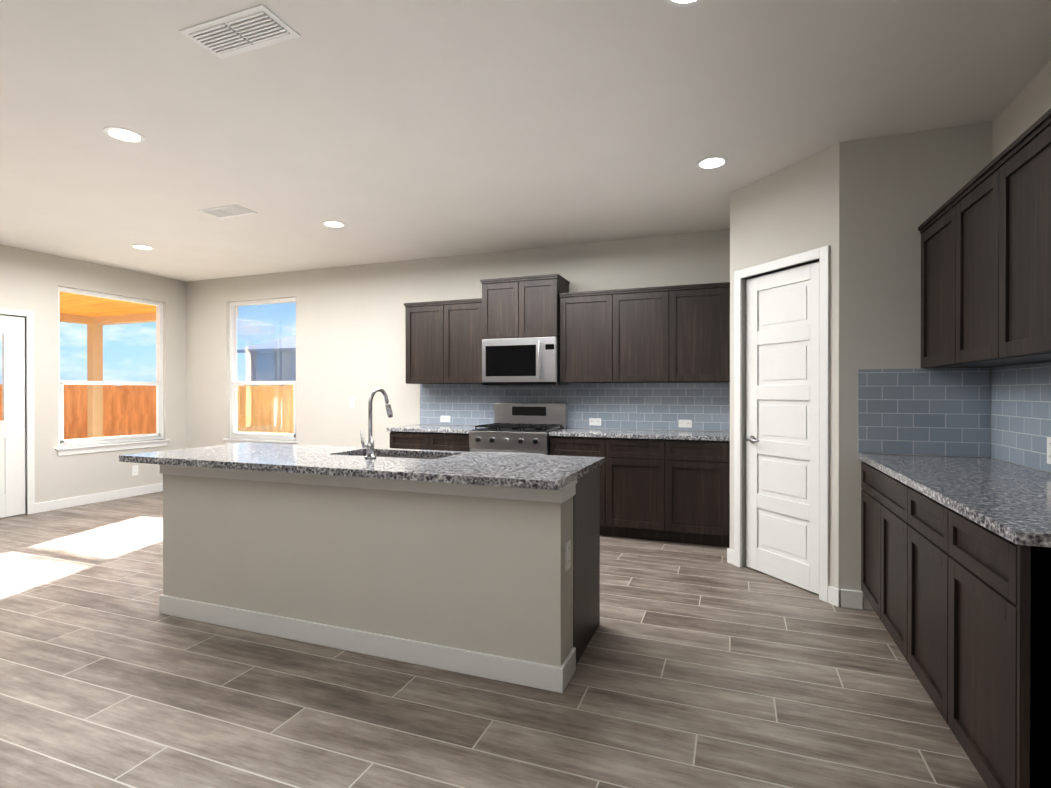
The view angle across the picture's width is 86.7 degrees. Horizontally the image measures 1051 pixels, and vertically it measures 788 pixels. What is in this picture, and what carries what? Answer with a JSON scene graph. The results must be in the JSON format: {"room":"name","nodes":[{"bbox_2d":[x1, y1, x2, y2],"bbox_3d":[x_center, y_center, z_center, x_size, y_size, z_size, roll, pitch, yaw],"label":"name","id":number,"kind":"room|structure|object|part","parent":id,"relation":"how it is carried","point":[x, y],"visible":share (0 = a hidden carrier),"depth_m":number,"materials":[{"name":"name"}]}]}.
{"room":"kitchen","nodes":[
{"label":"kitchen","id":0,"kind":"room"},
{"bbox_2d":[0,244,185,514],"bbox_3d":[-6.149,-0.114,3.318,0.150,2.740,9.130,0,0,21],"label":"wall","id":1,"kind":"structure","parent":0,"point":[30,280],"depth_m":6.17,"materials":[{"name":"paint"}]},
{"bbox_2d":[0,315,25,517],"bbox_3d":[-5.344,0.226,5.335,0.053,2.029,0.902,0,0,21],"label":"patio door","id":2,"kind":"structure","parent":1,"relation":"in","point":[12,455],"depth_m":5.65,"materials":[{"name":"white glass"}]},
{"bbox_2d":[0,308,34,514],"bbox_3d":[-5.378,0.195,5.347,0.166,2.107,1.034,0,0,21],"label":"door frame","id":3,"kind":"structure","parent":1,"relation":"attached to","point":[29,420],"depth_m":5.76,"materials":[{"name":"white wood"}]},
{"bbox_2d":[35,483,162,512],"bbox_3d":[-4.831,1.191,6.599,0.014,0.105,1.688,0,0,21],"label":"baseboard","id":4,"kind":"structure","parent":1,"relation":"attached to","point":[123,493],"depth_m":6.36,"materials":[{"name":"white wood"}]},
{"bbox_2d":[58,286,162,447],"bbox_3d":[-4.914,-0.296,6.619,0.080,1.760,1.220,0,0,21],"label":"dining room window","id":5,"kind":"structure","parent":1,"relation":"in","point":[158,434],"depth_m":6.66,"materials":[{"name":"plastic"}]},
{"bbox_2d":[55,439,169,455],"bbox_3d":[-4.849,0.626,6.597,0.080,0.085,1.290,0,0,21],"label":"window sill","id":6,"kind":"structure","parent":1,"relation":"attached to","point":[74,450],"depth_m":6.51,"materials":[{"name":"white wood"}]},
{"bbox_2d":[132,465,137,475],"bbox_3d":[-4.761,0.933,6.790,0.008,0.118,0.072,0,0,21],"label":"outlet","id":7,"kind":"object","parent":1,"relation":"attached to","point":[134,470],"visible":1,"depth_m":6.79,"materials":[{"name":"white plastic"}]},
{"bbox_2d":[186,229,729,447],"bbox_3d":[-0.610,-0.124,6.034,8.310,2.740,0.150,0,0,21],"label":"wall","id":8,"kind":"structure","parent":0,"point":[350,332],"depth_m":6.42,"materials":[{"name":"paint"}]},
{"bbox_2d":[223,438,297,443],"bbox_3d":[-3.320,0.615,6.985,1.200,0.085,0.080,0,0,21],"label":"window sill","id":9,"kind":"structure","parent":8,"relation":"attached to","point":[232,441],"depth_m":6.99,"materials":[{"name":"white wood"}]},
{"bbox_2d":[230,297,295,440],"bbox_3d":[-3.295,-0.308,7.047,1.130,1.760,0.080,0,0,21],"label":"window","id":10,"kind":"structure","parent":8,"relation":"in","point":[260,373],"depth_m":7.09,"materials":[{"name":"clear glass"}]},
{"bbox_3d":[-3.295,-0.308,7.047,1.130,1.760,0.080,0,0,21],"label":"rear window sash frame","id":11,"kind":"part","parent":10,"relation":"part of","materials":[{"name":"white plastic"}]},
{"bbox_2d":[349,397,354,406],"bbox_3d":[-2.020,0.094,6.477,0.072,0.118,0.012,0,0,21],"label":"light switch","id":12,"kind":"object","parent":8,"relation":"attached to","point":[351,401],"visible":1,"depth_m":6.47,"materials":[{"name":"white plastic"}]},
{"bbox_2d":[404,298,482,383],"bbox_3d":[-0.789,-0.530,5.834,0.919,0.843,0.341,0,0,21],"label":"upper cabinet","id":13,"kind":"object","parent":8,"relation":"attached to","point":[444,339],"visible":0.85,"depth_m":5.68,"materials":[{"name":"brown wood"}]},
{"bbox_2d":[480,274,569,338],"bbox_3d":[-0.001,-0.831,5.505,0.798,0.578,0.401,0,0,21],"label":"upper cabinet","id":14,"kind":"object","parent":8,"relation":"attached to","point":[522,307],"visible":0.96,"depth_m":5.32,"materials":[{"name":"brown wood"}]},
{"bbox_2d":[482,337,567,385],"bbox_3d":[-0.010,-0.312,5.483,0.764,0.450,0.452,0,0,21],"label":"microwave","id":15,"kind":"object","parent":14,"relation":"attached to","point":[520,361],"visible":0.96,"depth_m":5.30,"materials":[{"name":"silver metal"}]},
{"bbox_2d":[420,383,729,430],"bbox_3d":[0.341,0.115,5.593,3.221,0.441,0.008,0,0,21],"label":"backsplash","id":16,"kind":"structure","parent":8,"relation":"attached to","point":[669,406],"depth_m":5.43,"materials":[{"name":"tile"}]},
{"bbox_2d":[440,416,449,421],"bbox_3d":[-0.870,0.271,6.039,0.118,0.072,0.008,0,0,21],"label":"electrical outlet","id":17,"kind":"object","parent":16,"relation":"attached to","point":[444,418],"visible":1,"depth_m":6.04,"materials":[{"name":"white plastic"}]},
{"bbox_2d":[589,418,600,425],"bbox_3d":[0.684,0.273,5.456,0.118,0.072,0.008,0,0,21],"label":"electrical outlet","id":18,"kind":"object","parent":16,"relation":"attached to","point":[595,421],"visible":1,"depth_m":5.45,"materials":[{"name":"white plastic"}]},
{"bbox_2d":[679,420,691,427],"bbox_3d":[1.479,0.274,5.157,0.118,0.072,0.008,0,0,21],"label":"electrical outlet","id":19,"kind":"object","parent":16,"relation":"attached to","point":[686,423],"visible":1,"depth_m":5.15,"materials":[{"name":"white plastic"}]},
{"bbox_2d":[559,289,618,382],"bbox_3d":[0.642,-0.528,5.303,0.562,0.844,0.327,0,0,21],"label":"upper cabinet","id":20,"kind":"object","parent":8,"relation":"attached to","point":[589,320],"depth_m":5.16,"materials":[{"name":"brown wood"}]},
{"bbox_2d":[619,285,678,382],"bbox_3d":[1.085,-0.527,5.137,0.622,0.844,0.327,0,0,21],"label":"upper cabinet","id":21,"kind":"object","parent":8,"relation":"attached to","point":[673,334],"depth_m":4.97,"materials":[{"name":"brown wood"}]},
{"bbox_2d":[679,282,729,382],"bbox_3d":[1.528,-0.527,4.971,0.562,0.844,0.327,0,0,21],"label":"upper cabinet","id":22,"kind":"object","parent":8,"relation":"attached to","point":[704,309],"depth_m":4.80,"materials":[{"name":"brown wood"}]},
{"bbox_2d":[0,491,987,787],"bbox_3d":[-2.259,1.321,1.862,8.460,0.120,9.130,0,0,21],"label":"floor","id":23,"kind":"structure","parent":0,"point":[704,667],"depth_m":2.32,"materials":[{"name":"tile"}]},
{"bbox_2d":[163,474,572,666],"bbox_3d":[-0.931,0.857,2.865,2.380,0.800,0.195,0,0,21],"label":"wall","id":24,"kind":"structure","parent":23,"relation":"on","point":[492,576],"depth_m":2.67,"materials":[{"name":"paint"}]},
{"bbox_2d":[159,594,575,692],"bbox_3d":[-0.934,1.205,2.860,2.408,0.105,0.209,0,0,21],"label":"baseboard","id":25,"kind":"structure","parent":24,"relation":"attached to","point":[520,672],"depth_m":2.65,"materials":[{"name":"white wood"}]},
{"bbox_2d":[565,539,570,570],"bbox_3d":[0.190,0.709,2.451,0.008,0.118,0.072,0,0,21],"label":"outlet","id":26,"kind":"object","parent":24,"relation":"attached to","point":[567,555],"visible":1,"depth_m":2.44,"materials":[{"name":"white plastic"}]},
{"bbox_2d":[193,466,599,663],"bbox_3d":[-0.803,0.820,3.206,2.382,0.872,0.526,0,0,21],"label":"kitchen island","id":27,"kind":"object","parent":23,"relation":"on","point":[586,500],"depth_m":2.76,"materials":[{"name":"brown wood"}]},
{"bbox_2d":[119,442,604,489],"bbox_3d":[-0.928,0.364,3.093,2.584,0.035,0.878,0,0,21],"label":"island countertop","id":28,"kind":"structure","parent":27,"relation":"on","point":[535,471],"depth_m":2.82,"materials":[{"name":"grey stone"}]},
{"bbox_2d":[157,464,576,502],"bbox_3d":[-0.935,0.421,2.854,2.420,0.072,0.215,0,0,21],"label":"trim","id":29,"kind":"structure","parent":28,"relation":"attached to","point":[564,493],"depth_m":2.65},
{"bbox_2d":[360,388,392,458],"bbox_3d":[-0.822,0.155,3.086,0.094,0.381,0.231,0,0,21],"label":"faucet","id":30,"kind":"object","parent":28,"relation":"on","point":[369,445],"visible":1,"depth_m":2.99,"materials":[{"name":"silver metal"}]},
{"bbox_2d":[363,450,442,457],"bbox_3d":[-0.750,0.485,3.231,0.723,0.231,0.364,0,0,21],"label":"sink","id":31,"kind":"object","parent":28,"relation":"in","point":[364,451],"depth_m":3.37,"materials":[{"name":"silver metal"}]},
{"bbox_2d":[387,424,483,451],"bbox_3d":[-0.843,0.792,5.701,0.930,0.910,0.638,0,0,21],"label":"base cabinet","id":32,"kind":"object","parent":23,"relation":"on","point":[438,437],"visible":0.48,"depth_m":5.44,"materials":[{"name":"brown wood"}]},
{"bbox_2d":[387,424,483,433],"bbox_3d":[-0.844,0.355,5.700,0.928,0.035,0.638,0,0,21],"label":"countertop","id":33,"kind":"structure","parent":32,"relation":"on","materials":[{"name":"stone"}]},
{"bbox_2d":[469,403,567,454],"bbox_3d":[-0.061,0.673,5.352,0.764,1.150,0.716,0,0,21],"label":"range","id":34,"kind":"object","parent":23,"relation":"on","point":[521,428],"visible":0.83,"depth_m":5.19,"materials":[{"name":"silver metal"}]},
{"bbox_2d":[550,436,612,535],"bbox_3d":[0.589,0.813,5.174,0.564,0.872,0.617,0,0,21],"label":"base cabinet","id":35,"kind":"object","parent":23,"relation":"on","point":[589,446],"depth_m":4.83,"materials":[{"name":"brown wood"}]},
{"bbox_2d":[613,440,672,541],"bbox_3d":[1.033,0.814,5.007,0.622,0.872,0.617,0,0,21],"label":"base cabinet","id":36,"kind":"object","parent":23,"relation":"on","point":[667,485],"depth_m":4.71,"materials":[{"name":"brown wood"}]},
{"bbox_2d":[673,436,729,546],"bbox_3d":[1.477,0.814,4.840,0.564,0.872,0.617,0,0,21],"label":"base cabinet","id":37,"kind":"object","parent":23,"relation":"on","point":[701,468],"depth_m":4.54,"materials":[{"name":"brown wood"}]},
{"bbox_2d":[549,428,728,439],"bbox_3d":[1.031,0.357,4.996,1.510,0.035,0.638,0,0,21],"label":"countertop","id":38,"kind":"structure","parent":37,"relation":"on","point":[610,434],"depth_m":4.80,"materials":[{"name":"grey stone"}]},
{"bbox_2d":[861,462,897,645],"bbox_3d":[2.073,0.822,2.676,0.618,0.872,0.989,0,0,21],"label":"base cabinet","id":39,"kind":"object","parent":23,"relation":"on","point":[879,492],"depth_m":2.81,"materials":[{"name":"brown wood"}]},
{"bbox_2d":[898,481,933,702],"bbox_3d":[1.835,0.824,2.044,0.618,0.872,0.599,0,0,21],"label":"base cabinet","id":40,"kind":"object","parent":23,"relation":"on","point":[915,511],"depth_m":2.28,"materials":[{"name":"brown wood"}]},
{"bbox_2d":[934,501,1050,787],"bbox_3d":[1.670,0.826,1.603,0.618,0.872,0.580,0,0,21],"label":"base cabinet","id":41,"kind":"object","parent":23,"relation":"on","point":[956,571],"depth_m":1.60,"materials":[{"name":"brown wood"}]},
{"bbox_2d":[858,453,1050,548],"bbox_3d":[1.897,0.367,2.227,0.632,0.035,1.950,0,0,21],"label":"countertop","id":42,"kind":"structure","parent":41,"relation":"on","point":[1010,501],"depth_m":2.06,"materials":[{"name":"grey stone"}]},
{"bbox_2d":[0,0,1050,281],"bbox_3d":[-2.259,-1.539,1.852,8.460,0.120,9.130,0,0,21],"label":"ceiling","id":43,"kind":"structure","parent":0,"point":[392,130],"depth_m":2.93,"materials":[{"name":"paint"}]},
{"bbox_2d":[103,127,144,142],"bbox_3d":[-2.293,-1.481,3.184,0.196,0.006,0.196,0,0,21],"label":"recessed light","id":44,"kind":"object","parent":43,"relation":"in","point":[124,134],"visible":1,"depth_m":3.17,"materials":[{"name":"white plastic"}]},
{"bbox_2d":[131,245,153,249],"bbox_3d":[-3.887,-1.489,5.652,0.196,0.006,0.196,0,0,21],"label":"recessed light","id":45,"kind":"object","parent":43,"relation":"in","point":[144,247],"visible":1,"depth_m":5.65,"materials":[{"name":"white plastic"}]},
{"bbox_2d":[198,204,256,218],"bbox_3d":[-2.426,-1.482,4.537,0.400,0.012,0.220,0,0,21],"label":"ceiling vent","id":46,"kind":"object","parent":43,"relation":"in","point":[228,211],"visible":0.98,"depth_m":4.51,"materials":[{"name":"white plastic"}]},
{"bbox_2d":[179,4,300,58],"bbox_3d":[-1.169,-1.474,2.281,0.440,0.012,0.200,0,0,21],"label":"ceiling vent","id":47,"kind":"object","parent":43,"relation":"in","point":[246,30],"visible":1,"depth_m":2.26,"materials":[{"name":"white plastic"}]},
{"bbox_2d":[322,221,345,227],"bbox_3d":[-1.679,-1.487,4.876,0.196,0.006,0.196,0,0,21],"label":"recessed light","id":48,"kind":"object","parent":43,"relation":"in","point":[336,224],"visible":1,"depth_m":4.87,"materials":[{"name":"white plastic"}]},
{"bbox_2d":[664,0,703,6],"bbox_3d":[0.594,-1.476,2.025,0.196,0.006,0.196,0,0,21],"label":"recessed light","id":49,"kind":"object","parent":43,"relation":"in","point":[681,3],"visible":1,"depth_m":2.10,"materials":[{"name":"white plastic"}]},
{"bbox_2d":[696,156,727,168],"bbox_3d":[1.196,-1.482,3.572,0.196,0.006,0.196,0,0,21],"label":"recessed light","id":50,"kind":"object","parent":43,"relation":"in","point":[713,162],"visible":1,"depth_m":3.56,"materials":[{"name":"white plastic"}]},
{"bbox_2d":[730,143,838,587],"bbox_3d":[1.739,-0.116,3.731,0.120,2.740,0.906,0,0,-22],"label":"wall","id":51,"kind":"structure","parent":0,"point":[792,209],"depth_m":3.58,"materials":[{"name":"paint"}]},
{"bbox_2d":[734,245,829,602],"bbox_3d":[1.727,0.181,3.727,0.126,2.147,0.784,0,0,-22],"label":"door frame","id":52,"kind":"structure","parent":51,"relation":"attached to","point":[821,255],"depth_m":3.40,"materials":[{"name":"white wood"}]},
{"bbox_2d":[746,261,818,593],"bbox_3d":[1.700,0.211,3.716,0.105,2.071,0.653,0,0,-22],"label":"pantry door","id":53,"kind":"structure","parent":51,"relation":"in","point":[782,425],"depth_m":3.71,"materials":[{"name":"white wood"}]},
{"bbox_3d":[1.604,0.324,3.911,0.070,0.056,0.143,0,0,-22],"label":"lever","id":54,"kind":"part","parent":53,"relation":"part of","materials":[{"name":"silver metal"}]},
{"bbox_2d":[727,548,839,606],"bbox_3d":[1.677,1.202,3.711,0.014,0.105,0.930,0,0,-22],"label":"baseboard","id":55,"kind":"structure","parent":51,"relation":"attached to","point":[833,595],"depth_m":3.32,"materials":[{"name":"white wood"}]},
{"bbox_2d":[838,121,992,610],"bbox_3d":[2.217,-0.114,3.215,0.735,2.740,0.120,0,0,21],"label":"wall","id":56,"kind":"structure","parent":0,"point":[896,191],"depth_m":3.21,"materials":[{"name":"paint"}]},
{"bbox_2d":[858,368,990,456],"bbox_3d":[2.237,0.100,3.139,0.626,0.488,0.008,0,0,21],"label":"backsplash","id":57,"kind":"structure","parent":56,"relation":"attached to","point":[939,412],"depth_m":3.13,"materials":[{"name":"tile"}]},
{"bbox_2d":[993,61,1050,472],"bbox_3d":[1.604,-0.103,0.326,0.150,2.740,8.980,0,0,21],"label":"wall","id":58,"kind":"structure","parent":0,"point":[1026,108],"depth_m":2.70,"materials":[{"name":"paint"}]},
{"bbox_2d":[918,203,945,367],"bbox_3d":[2.279,-0.542,2.807,0.327,0.798,0.589,0,0,21],"label":"upper cabinet","id":59,"kind":"object","parent":58,"relation":"attached to","point":[933,230],"depth_m":2.95,"materials":[{"name":"brown wood"}]},
{"bbox_2d":[946,167,1024,367],"bbox_3d":[2.115,-0.540,2.371,0.327,0.798,0.578,0,0,21],"label":"upper cabinet","id":60,"kind":"object","parent":58,"relation":"attached to","point":[985,232],"depth_m":2.55,"materials":[{"name":"brown wood"}]},
{"bbox_2d":[986,109,1050,363],"bbox_3d":[1.950,-0.538,1.931,0.327,0.798,0.598,0,0,21],"label":"upper cabinet","id":61,"kind":"object","parent":58,"relation":"attached to","point":[1016,178],"depth_m":2.09,"materials":[{"name":"brown wood"}]},
{"bbox_2d":[991,362,1050,472],"bbox_3d":[2.190,0.105,2.111,0.008,0.486,1.941,0,0,21],"label":"backsplash","id":62,"kind":"structure","parent":58,"relation":"attached to","point":[1020,414],"depth_m":2.69,"materials":[{"name":"tile"}]},
{"bbox_2d":[1047,437,1050,463],"bbox_3d":[2.303,0.249,2.436,0.008,0.118,0.072,0,0,21],"label":"electrical outlet","id":63,"kind":"object","parent":62,"relation":"attached to","point":[1048,450],"visible":1,"depth_m":2.45,"materials":[{"name":"white plastic"}]},
{"bbox_2d":[1046,108,1050,355],"bbox_3d":[1.792,-0.537,1.509,0.327,0.798,0.539,0,0,21],"label":"upper cabinet","id":64,"kind":"object","parent":58,"relation":"attached to","point":[1048,122],"depth_m":1.88,"materials":[{"name":"brown wood"}]},
{"label":"outside","id":65,"kind":"structure","parent":0,"visible":0},
{"bbox_3d":[-3.425,1.455,11.898,65.000,0.100,60.000,0,0,21],"label":"ground","id":66,"kind":"structure","parent":65,"visible":0},
{"bbox_2d":[0,384,155,439],"bbox_3d":[-11.532,0.621,5.868,0.060,1.612,19.014,0,0,21],"label":"fence","id":67,"kind":"object","parent":66,"relation":"on","point":[125,405],"depth_m":12.36,"materials":[{"name":"brown wood"}]},
{"bbox_2d":[60,292,237,437],"bbox_3d":[-6.749,-0.026,6.625,3.280,2.900,5.200,0,0,21],"label":"canopy","id":68,"kind":"object","parent":66,"relation":"on","point":[85,304],"depth_m":9.10,"materials":[{"name":"brown wood"}]},
{"bbox_2d":[237,385,293,433],"bbox_3d":[1.212,0.607,9.713,21.016,1.612,0.060,0,0,21],"label":"fence","id":69,"kind":"object","parent":66,"relation":"on","point":[288,398],"depth_m":12.33,"materials":[{"name":"brown wood"}]},
{"bbox_2d":[237,335,295,385],"bbox_3d":[2.196,-0.633,18.325,21.800,4.030,8.800,0,0,21],"label":"neighbouring house","id":70,"kind":"structure","parent":66,"relation":"on","point":[277,361],"depth_m":17.90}
]}

